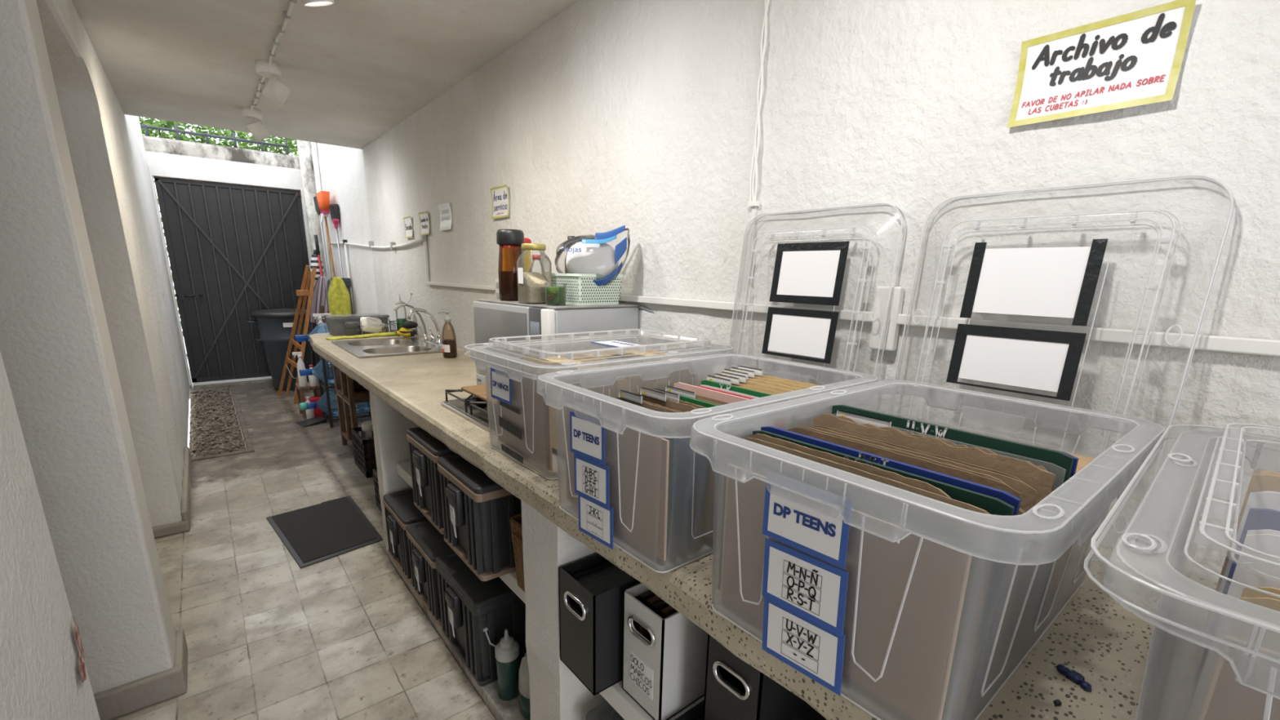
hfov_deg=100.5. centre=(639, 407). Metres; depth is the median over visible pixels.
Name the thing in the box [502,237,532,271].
canister
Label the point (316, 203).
broom
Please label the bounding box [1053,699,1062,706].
crumb
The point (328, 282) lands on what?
cloth
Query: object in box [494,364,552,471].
folder
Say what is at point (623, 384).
document folder
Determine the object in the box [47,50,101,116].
trim
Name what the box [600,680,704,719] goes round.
shelf
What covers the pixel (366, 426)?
jar
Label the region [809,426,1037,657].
document folder
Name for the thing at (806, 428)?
document folder
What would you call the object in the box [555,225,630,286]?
pack
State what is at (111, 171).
wall
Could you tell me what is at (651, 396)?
document folder
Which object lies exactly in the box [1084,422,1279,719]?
storage box
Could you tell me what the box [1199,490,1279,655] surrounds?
document folder
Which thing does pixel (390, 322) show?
wire caddy
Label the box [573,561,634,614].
folder
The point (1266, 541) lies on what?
document folder
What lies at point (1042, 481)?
document folder
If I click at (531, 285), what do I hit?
jar
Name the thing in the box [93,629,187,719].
baseboard
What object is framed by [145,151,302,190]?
wall
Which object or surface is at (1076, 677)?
scrap
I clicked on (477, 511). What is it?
storage tote
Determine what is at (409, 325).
scourer
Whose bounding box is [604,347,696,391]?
document folder
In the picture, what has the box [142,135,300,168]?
wall
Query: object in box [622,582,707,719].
box
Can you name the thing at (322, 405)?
water jug
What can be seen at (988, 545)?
document folder
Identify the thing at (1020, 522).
document folder
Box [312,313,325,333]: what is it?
spray bottle
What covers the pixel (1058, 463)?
divider
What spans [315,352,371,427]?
rack
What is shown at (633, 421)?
divider
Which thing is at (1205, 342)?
cable trunking
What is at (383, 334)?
folded cloth
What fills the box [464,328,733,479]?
storage box
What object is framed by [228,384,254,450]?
trim
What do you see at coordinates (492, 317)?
microwave
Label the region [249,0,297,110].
cable
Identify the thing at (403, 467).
shelf
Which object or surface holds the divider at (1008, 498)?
in the storage box at (805, 596)
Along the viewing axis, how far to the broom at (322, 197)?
5.79 m
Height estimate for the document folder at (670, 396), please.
0.232 m
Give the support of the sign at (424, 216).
attached to the wall at (640, 116)
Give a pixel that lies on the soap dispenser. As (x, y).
(449, 347)
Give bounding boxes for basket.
[510,513,524,591]
[551,272,622,305]
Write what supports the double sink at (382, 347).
in the countertop
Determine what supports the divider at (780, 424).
in the storage box at (587, 433)
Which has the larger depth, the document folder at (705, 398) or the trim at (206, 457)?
the trim at (206, 457)
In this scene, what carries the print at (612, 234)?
on the pack
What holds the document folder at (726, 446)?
in the storage box at (587, 433)
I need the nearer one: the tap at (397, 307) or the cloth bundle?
the tap at (397, 307)
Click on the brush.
(334, 208)
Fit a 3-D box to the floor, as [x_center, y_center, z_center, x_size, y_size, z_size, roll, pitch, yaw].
[-2.542,0.674,3.111,2.890,0.120,11.600,-10,18,-38]
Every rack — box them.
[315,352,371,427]
[356,319,395,334]
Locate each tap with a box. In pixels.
[393,303,429,341]
[407,307,447,346]
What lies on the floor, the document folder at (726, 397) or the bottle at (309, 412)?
the bottle at (309, 412)
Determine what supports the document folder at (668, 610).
in the box at (664, 675)
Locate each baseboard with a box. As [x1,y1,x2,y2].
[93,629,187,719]
[151,446,191,537]
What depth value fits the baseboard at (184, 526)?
2.92 m
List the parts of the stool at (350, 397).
leg, rail, leg, leg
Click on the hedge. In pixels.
(161, 123)
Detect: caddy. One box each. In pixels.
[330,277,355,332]
[389,320,417,336]
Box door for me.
[153,176,322,382]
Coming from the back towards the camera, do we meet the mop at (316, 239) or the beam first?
the mop at (316, 239)
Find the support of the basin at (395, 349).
in the double sink at (382, 347)
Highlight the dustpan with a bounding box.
[295,415,328,426]
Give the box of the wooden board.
[461,383,496,405]
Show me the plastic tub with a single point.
(370, 323)
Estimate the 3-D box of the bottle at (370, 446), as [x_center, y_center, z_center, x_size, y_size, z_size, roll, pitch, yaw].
[-1.878,0.329,3.748,0.100,0.240,0.098,-10,18,-38]
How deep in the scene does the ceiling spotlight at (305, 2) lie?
1.77 m
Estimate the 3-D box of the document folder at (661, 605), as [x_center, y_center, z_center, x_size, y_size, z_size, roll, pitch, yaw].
[0.094,0.519,1.209,0.200,0.222,0.012,-10,18,-38]
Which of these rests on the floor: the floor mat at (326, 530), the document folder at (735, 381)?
the floor mat at (326, 530)
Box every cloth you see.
[324,332,398,339]
[325,279,330,313]
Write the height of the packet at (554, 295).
0.075 m
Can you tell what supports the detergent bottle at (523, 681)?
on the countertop
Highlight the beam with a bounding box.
[35,0,92,73]
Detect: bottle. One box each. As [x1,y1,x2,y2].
[292,351,307,386]
[305,395,314,419]
[308,364,317,386]
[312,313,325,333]
[322,313,333,333]
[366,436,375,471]
[395,293,412,330]
[441,321,457,358]
[483,626,519,700]
[518,652,530,719]
[528,254,541,271]
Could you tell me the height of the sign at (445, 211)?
0.156 m
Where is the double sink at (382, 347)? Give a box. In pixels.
[330,336,442,358]
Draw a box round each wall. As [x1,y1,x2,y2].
[0,351,100,719]
[58,24,191,527]
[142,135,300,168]
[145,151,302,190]
[310,0,1279,582]
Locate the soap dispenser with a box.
[438,310,457,358]
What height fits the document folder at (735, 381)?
0.240 m
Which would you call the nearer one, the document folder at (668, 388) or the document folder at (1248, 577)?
the document folder at (1248, 577)
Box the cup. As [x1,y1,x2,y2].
[344,321,360,336]
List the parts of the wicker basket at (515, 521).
handle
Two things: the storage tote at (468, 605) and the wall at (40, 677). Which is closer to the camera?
the wall at (40, 677)
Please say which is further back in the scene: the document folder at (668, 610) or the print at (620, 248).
the print at (620, 248)
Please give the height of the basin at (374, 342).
0.147 m
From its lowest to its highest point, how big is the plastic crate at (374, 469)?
0.240 m
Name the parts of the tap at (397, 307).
spout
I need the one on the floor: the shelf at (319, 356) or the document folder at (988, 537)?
the shelf at (319, 356)
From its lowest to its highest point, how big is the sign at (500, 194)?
0.153 m
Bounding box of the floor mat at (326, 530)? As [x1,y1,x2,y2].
[266,495,383,568]
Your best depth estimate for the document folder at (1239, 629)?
0.43 m
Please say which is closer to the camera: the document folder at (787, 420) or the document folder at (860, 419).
the document folder at (860, 419)
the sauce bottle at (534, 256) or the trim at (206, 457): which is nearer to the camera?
the sauce bottle at (534, 256)
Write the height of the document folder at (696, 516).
0.184 m
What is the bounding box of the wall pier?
[0,0,175,693]
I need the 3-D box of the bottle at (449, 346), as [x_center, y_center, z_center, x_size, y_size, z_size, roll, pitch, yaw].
[-1.104,-0.395,3.078,0.078,0.210,0.097,-10,18,-38]
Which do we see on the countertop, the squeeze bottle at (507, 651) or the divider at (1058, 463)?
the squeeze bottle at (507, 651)
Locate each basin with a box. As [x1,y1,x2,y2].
[347,339,411,346]
[362,346,431,353]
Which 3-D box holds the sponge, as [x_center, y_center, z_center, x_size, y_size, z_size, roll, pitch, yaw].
[-1.737,-0.555,3.936,0.105,0.064,0.065,5,15,16]
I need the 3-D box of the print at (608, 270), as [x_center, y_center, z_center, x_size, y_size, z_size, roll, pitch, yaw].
[-0.164,-0.475,1.889,0.203,0.089,0.039,0,14,-6]
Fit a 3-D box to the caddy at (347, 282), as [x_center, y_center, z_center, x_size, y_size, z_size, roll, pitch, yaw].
[-3.204,-0.749,5.824,0.162,1.300,0.202,-10,18,-38]
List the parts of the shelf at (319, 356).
leg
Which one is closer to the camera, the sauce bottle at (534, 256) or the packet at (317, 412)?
the sauce bottle at (534, 256)
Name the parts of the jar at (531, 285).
lid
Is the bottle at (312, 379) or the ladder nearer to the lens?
the bottle at (312, 379)
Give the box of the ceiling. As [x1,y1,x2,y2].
[71,0,579,149]
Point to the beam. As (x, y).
(62, 26)
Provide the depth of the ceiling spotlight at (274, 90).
2.76 m
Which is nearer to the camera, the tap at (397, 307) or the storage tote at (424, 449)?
the storage tote at (424, 449)
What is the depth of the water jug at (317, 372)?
4.84 m
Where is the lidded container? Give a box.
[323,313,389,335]
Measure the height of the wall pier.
2.200 m
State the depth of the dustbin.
6.03 m
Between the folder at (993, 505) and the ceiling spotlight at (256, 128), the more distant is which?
the ceiling spotlight at (256, 128)
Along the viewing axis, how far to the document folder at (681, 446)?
0.91 m
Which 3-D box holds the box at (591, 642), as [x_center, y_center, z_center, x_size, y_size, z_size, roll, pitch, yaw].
[-0.043,0.489,1.292,0.276,0.250,0.146,-10,18,-38]
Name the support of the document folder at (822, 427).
in the storage box at (805, 596)
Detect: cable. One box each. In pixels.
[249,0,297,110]
[746,0,769,284]
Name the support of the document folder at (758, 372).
in the storage box at (587, 433)
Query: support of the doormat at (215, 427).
on the floor
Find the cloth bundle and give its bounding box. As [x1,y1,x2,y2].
[335,367,366,390]
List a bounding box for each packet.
[304,395,328,417]
[544,283,566,306]
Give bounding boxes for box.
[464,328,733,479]
[536,353,877,573]
[558,553,640,695]
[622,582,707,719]
[689,380,1164,719]
[702,633,826,719]
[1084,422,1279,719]
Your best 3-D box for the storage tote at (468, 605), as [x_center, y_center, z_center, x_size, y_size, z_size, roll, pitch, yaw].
[-0.479,0.716,2.015,0.486,0.315,0.384,-10,18,-38]
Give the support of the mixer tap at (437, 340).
on the countertop
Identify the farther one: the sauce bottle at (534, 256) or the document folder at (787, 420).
the sauce bottle at (534, 256)
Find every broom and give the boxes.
[313,195,335,332]
[315,191,335,276]
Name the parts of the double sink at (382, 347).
drainer plate, drainer plate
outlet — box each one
[494,279,499,298]
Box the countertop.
[309,328,1217,719]
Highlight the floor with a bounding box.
[111,369,496,719]
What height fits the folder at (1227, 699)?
0.222 m
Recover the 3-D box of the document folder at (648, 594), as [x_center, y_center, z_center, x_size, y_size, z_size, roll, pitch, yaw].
[0.065,0.510,1.243,0.200,0.222,0.012,-10,18,-38]
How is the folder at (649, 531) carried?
in the storage box at (587, 433)
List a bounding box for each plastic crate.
[351,426,376,477]
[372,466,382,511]
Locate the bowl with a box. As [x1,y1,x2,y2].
[399,329,417,337]
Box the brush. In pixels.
[328,203,343,277]
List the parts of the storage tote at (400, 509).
lid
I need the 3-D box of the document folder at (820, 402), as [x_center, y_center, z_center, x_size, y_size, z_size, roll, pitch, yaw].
[0.297,0.049,1.262,0.018,0.246,0.281,-10,18,-38]
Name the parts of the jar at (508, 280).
lid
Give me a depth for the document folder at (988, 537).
0.59 m
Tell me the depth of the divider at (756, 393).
1.16 m
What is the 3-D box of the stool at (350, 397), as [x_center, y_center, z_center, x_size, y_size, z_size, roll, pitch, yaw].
[-2.096,0.002,4.231,0.455,0.660,0.526,-10,18,-38]
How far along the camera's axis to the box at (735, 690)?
0.98 m
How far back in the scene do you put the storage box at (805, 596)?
0.65 m
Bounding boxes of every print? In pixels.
[564,262,622,286]
[582,234,617,244]
[595,225,625,239]
[614,236,626,264]
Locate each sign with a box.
[403,216,413,238]
[417,210,429,235]
[437,202,452,231]
[490,184,509,218]
[1007,0,1195,128]
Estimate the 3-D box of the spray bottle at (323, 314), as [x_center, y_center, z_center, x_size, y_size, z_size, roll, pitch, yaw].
[-2.986,-0.731,5.107,0.089,0.340,0.083,-10,18,-38]
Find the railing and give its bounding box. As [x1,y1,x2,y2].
[140,124,288,155]
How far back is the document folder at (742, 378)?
1.20 m
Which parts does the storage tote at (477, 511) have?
lid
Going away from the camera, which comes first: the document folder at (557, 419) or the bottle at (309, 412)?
the document folder at (557, 419)
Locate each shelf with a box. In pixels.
[318,355,328,408]
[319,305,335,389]
[396,460,525,604]
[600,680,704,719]
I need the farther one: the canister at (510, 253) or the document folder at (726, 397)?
the canister at (510, 253)
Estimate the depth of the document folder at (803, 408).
1.12 m
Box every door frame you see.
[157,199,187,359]
[300,189,315,285]
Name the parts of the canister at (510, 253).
red lid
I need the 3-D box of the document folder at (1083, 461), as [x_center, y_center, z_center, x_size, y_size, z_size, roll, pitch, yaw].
[0.571,0.066,0.920,0.150,0.012,0.310,-10,18,-38]
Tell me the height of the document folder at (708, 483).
0.230 m
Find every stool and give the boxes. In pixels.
[295,382,320,418]
[333,364,372,446]
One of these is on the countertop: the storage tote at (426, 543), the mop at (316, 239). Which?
the storage tote at (426, 543)
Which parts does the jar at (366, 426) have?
glass, lid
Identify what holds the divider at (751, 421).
in the storage box at (587, 433)
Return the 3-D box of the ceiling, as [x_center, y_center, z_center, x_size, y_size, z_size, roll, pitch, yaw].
[-1.127,-1.413,1.021,3.090,0.160,7.520,-10,18,-38]
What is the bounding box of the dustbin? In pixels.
[247,308,312,391]
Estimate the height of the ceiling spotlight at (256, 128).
0.194 m
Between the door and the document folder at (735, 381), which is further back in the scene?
the door
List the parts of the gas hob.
burner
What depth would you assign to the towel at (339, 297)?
5.58 m
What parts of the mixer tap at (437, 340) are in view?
spout, lever handle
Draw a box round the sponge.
[396,327,412,337]
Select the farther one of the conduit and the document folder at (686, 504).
the conduit
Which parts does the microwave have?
trim, door, control panel, power cord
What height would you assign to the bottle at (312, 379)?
0.205 m
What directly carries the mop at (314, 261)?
on the floor
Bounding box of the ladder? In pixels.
[277,265,335,403]
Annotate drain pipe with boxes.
[311,142,338,332]
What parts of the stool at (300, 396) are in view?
leg, leg, seat, leg, leg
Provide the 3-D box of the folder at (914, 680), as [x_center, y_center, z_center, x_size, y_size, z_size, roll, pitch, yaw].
[0.223,0.215,0.664,0.005,0.214,0.315,-10,18,-38]
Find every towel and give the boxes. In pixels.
[310,275,328,324]
[328,276,351,322]
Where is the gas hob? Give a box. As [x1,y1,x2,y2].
[440,389,497,436]
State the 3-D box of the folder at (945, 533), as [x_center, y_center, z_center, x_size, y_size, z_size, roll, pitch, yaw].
[0.228,0.203,0.675,0.002,0.228,0.332,-10,18,-38]
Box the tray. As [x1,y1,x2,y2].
[674,699,704,719]
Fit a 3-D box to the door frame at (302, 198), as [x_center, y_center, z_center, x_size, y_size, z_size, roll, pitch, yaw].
[-4.274,-1.614,7.048,0.135,2.340,0.290,-10,18,-38]
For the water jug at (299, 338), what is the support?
on the rack at (326, 387)
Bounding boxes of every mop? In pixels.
[310,249,323,279]
[314,235,328,313]
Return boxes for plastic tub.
[360,316,382,333]
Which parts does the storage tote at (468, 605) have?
lid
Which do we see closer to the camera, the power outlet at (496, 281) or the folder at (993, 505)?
the folder at (993, 505)
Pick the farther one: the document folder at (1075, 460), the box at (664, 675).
the box at (664, 675)
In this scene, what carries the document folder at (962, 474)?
in the storage box at (805, 596)
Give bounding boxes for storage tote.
[382,488,427,583]
[406,426,457,534]
[406,520,453,625]
[435,551,526,686]
[437,453,521,581]
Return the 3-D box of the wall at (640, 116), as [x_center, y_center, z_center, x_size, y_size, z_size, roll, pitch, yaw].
[-0.995,-1.047,3.282,0.204,3.200,10.600,-10,18,-38]
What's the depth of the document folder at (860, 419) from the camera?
0.84 m
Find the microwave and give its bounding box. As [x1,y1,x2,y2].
[472,298,654,385]
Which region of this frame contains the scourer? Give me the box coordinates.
[401,321,417,328]
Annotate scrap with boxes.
[1056,664,1091,691]
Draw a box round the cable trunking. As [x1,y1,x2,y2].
[420,235,1279,356]
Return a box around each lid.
[378,322,388,333]
[724,202,906,410]
[887,174,1235,560]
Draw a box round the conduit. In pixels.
[330,239,422,331]
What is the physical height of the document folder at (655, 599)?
0.222 m
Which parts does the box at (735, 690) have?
panel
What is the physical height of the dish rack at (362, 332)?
0.110 m
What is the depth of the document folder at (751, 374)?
1.23 m
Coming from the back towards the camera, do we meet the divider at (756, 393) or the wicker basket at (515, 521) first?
the wicker basket at (515, 521)
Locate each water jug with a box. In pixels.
[294,321,361,342]
[299,359,334,383]
[299,388,370,417]
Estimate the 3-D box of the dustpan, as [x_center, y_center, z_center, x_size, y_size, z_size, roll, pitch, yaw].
[-3.012,0.115,4.978,0.200,0.041,0.311,12,18,38]
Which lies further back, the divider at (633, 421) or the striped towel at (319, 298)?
the striped towel at (319, 298)
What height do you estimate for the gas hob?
0.062 m
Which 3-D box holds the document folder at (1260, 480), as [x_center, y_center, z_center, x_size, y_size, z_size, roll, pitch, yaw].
[0.912,0.228,0.623,0.030,0.235,0.306,-10,18,-38]
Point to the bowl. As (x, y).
(413, 332)
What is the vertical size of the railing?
0.200 m
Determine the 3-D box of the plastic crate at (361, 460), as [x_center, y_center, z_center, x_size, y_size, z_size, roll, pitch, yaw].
[-1.830,0.290,3.898,0.420,0.270,0.360,-10,18,-38]
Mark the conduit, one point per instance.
(393, 246)
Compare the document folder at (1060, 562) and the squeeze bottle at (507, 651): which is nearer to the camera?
the document folder at (1060, 562)
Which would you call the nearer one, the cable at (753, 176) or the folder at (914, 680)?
the folder at (914, 680)
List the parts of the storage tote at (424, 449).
lid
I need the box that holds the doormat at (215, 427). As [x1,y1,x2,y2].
[189,386,246,457]
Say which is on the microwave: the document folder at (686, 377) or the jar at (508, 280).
the jar at (508, 280)
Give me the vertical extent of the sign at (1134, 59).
0.148 m
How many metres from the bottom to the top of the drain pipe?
3.000 m
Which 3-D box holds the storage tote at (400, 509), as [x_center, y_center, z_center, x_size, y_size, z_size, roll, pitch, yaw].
[-0.976,0.574,2.563,0.426,0.305,0.355,-10,18,-38]
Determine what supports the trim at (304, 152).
attached to the wall at (640, 116)
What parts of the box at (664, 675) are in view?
panel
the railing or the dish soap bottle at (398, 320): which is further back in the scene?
the railing
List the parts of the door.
rail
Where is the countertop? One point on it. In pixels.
(1095, 637)
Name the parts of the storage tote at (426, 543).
lid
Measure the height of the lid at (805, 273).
0.665 m
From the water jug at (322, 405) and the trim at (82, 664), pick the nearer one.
the trim at (82, 664)
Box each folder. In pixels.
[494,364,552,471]
[523,354,618,454]
[564,350,659,396]
[564,402,669,560]
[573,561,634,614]
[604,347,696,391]
[615,389,723,539]
[636,386,740,452]
[642,400,730,537]
[653,388,748,438]
[655,605,676,617]
[662,610,677,618]
[665,385,762,430]
[670,438,688,555]
[673,382,782,426]
[675,434,705,546]
[675,435,697,551]
[695,394,772,426]
[700,384,791,430]
[706,375,807,426]
[715,373,813,426]
[717,451,981,719]
[720,463,972,719]
[721,371,817,426]
[724,368,823,415]
[729,367,828,413]
[737,365,833,413]
[737,437,1000,716]
[749,433,951,498]
[752,430,1014,703]
[786,427,1021,498]
[796,426,1005,484]
[808,426,1022,481]
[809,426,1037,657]
[813,413,1056,648]
[836,409,1052,473]
[902,417,1094,481]
[953,545,988,719]
[983,507,1025,681]
[1047,488,1084,594]
[1186,528,1279,719]
[1192,507,1279,686]
[1192,554,1279,719]
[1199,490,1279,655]
[1199,635,1279,719]
[1203,470,1279,628]
[1227,586,1279,653]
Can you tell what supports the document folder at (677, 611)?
in the box at (664, 675)
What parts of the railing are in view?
post, post, post, rail, post, post, post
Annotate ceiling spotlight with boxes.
[240,106,270,141]
[254,59,291,106]
[301,0,334,6]
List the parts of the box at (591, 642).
panel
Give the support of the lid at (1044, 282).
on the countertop
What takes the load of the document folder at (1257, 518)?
in the storage box at (1226, 467)
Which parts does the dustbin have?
rim handle, lid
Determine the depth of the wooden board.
1.90 m
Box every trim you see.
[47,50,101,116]
[73,617,86,682]
[191,449,254,461]
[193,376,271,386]
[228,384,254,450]
[296,139,333,377]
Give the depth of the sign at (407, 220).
3.96 m
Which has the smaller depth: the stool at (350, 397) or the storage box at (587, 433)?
the storage box at (587, 433)
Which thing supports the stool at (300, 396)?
on the floor
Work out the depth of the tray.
1.13 m
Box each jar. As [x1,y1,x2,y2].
[361,421,373,439]
[496,229,524,301]
[516,243,551,304]
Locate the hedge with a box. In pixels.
[138,116,298,182]
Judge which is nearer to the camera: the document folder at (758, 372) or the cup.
the document folder at (758, 372)
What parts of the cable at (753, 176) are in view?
cord, cord, cord, cord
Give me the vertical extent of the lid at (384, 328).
0.091 m
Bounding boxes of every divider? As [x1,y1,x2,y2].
[566,395,675,558]
[680,395,755,437]
[697,385,785,429]
[701,379,799,428]
[760,426,1021,697]
[831,404,1074,626]
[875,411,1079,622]
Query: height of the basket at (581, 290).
0.109 m
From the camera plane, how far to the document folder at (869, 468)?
0.67 m

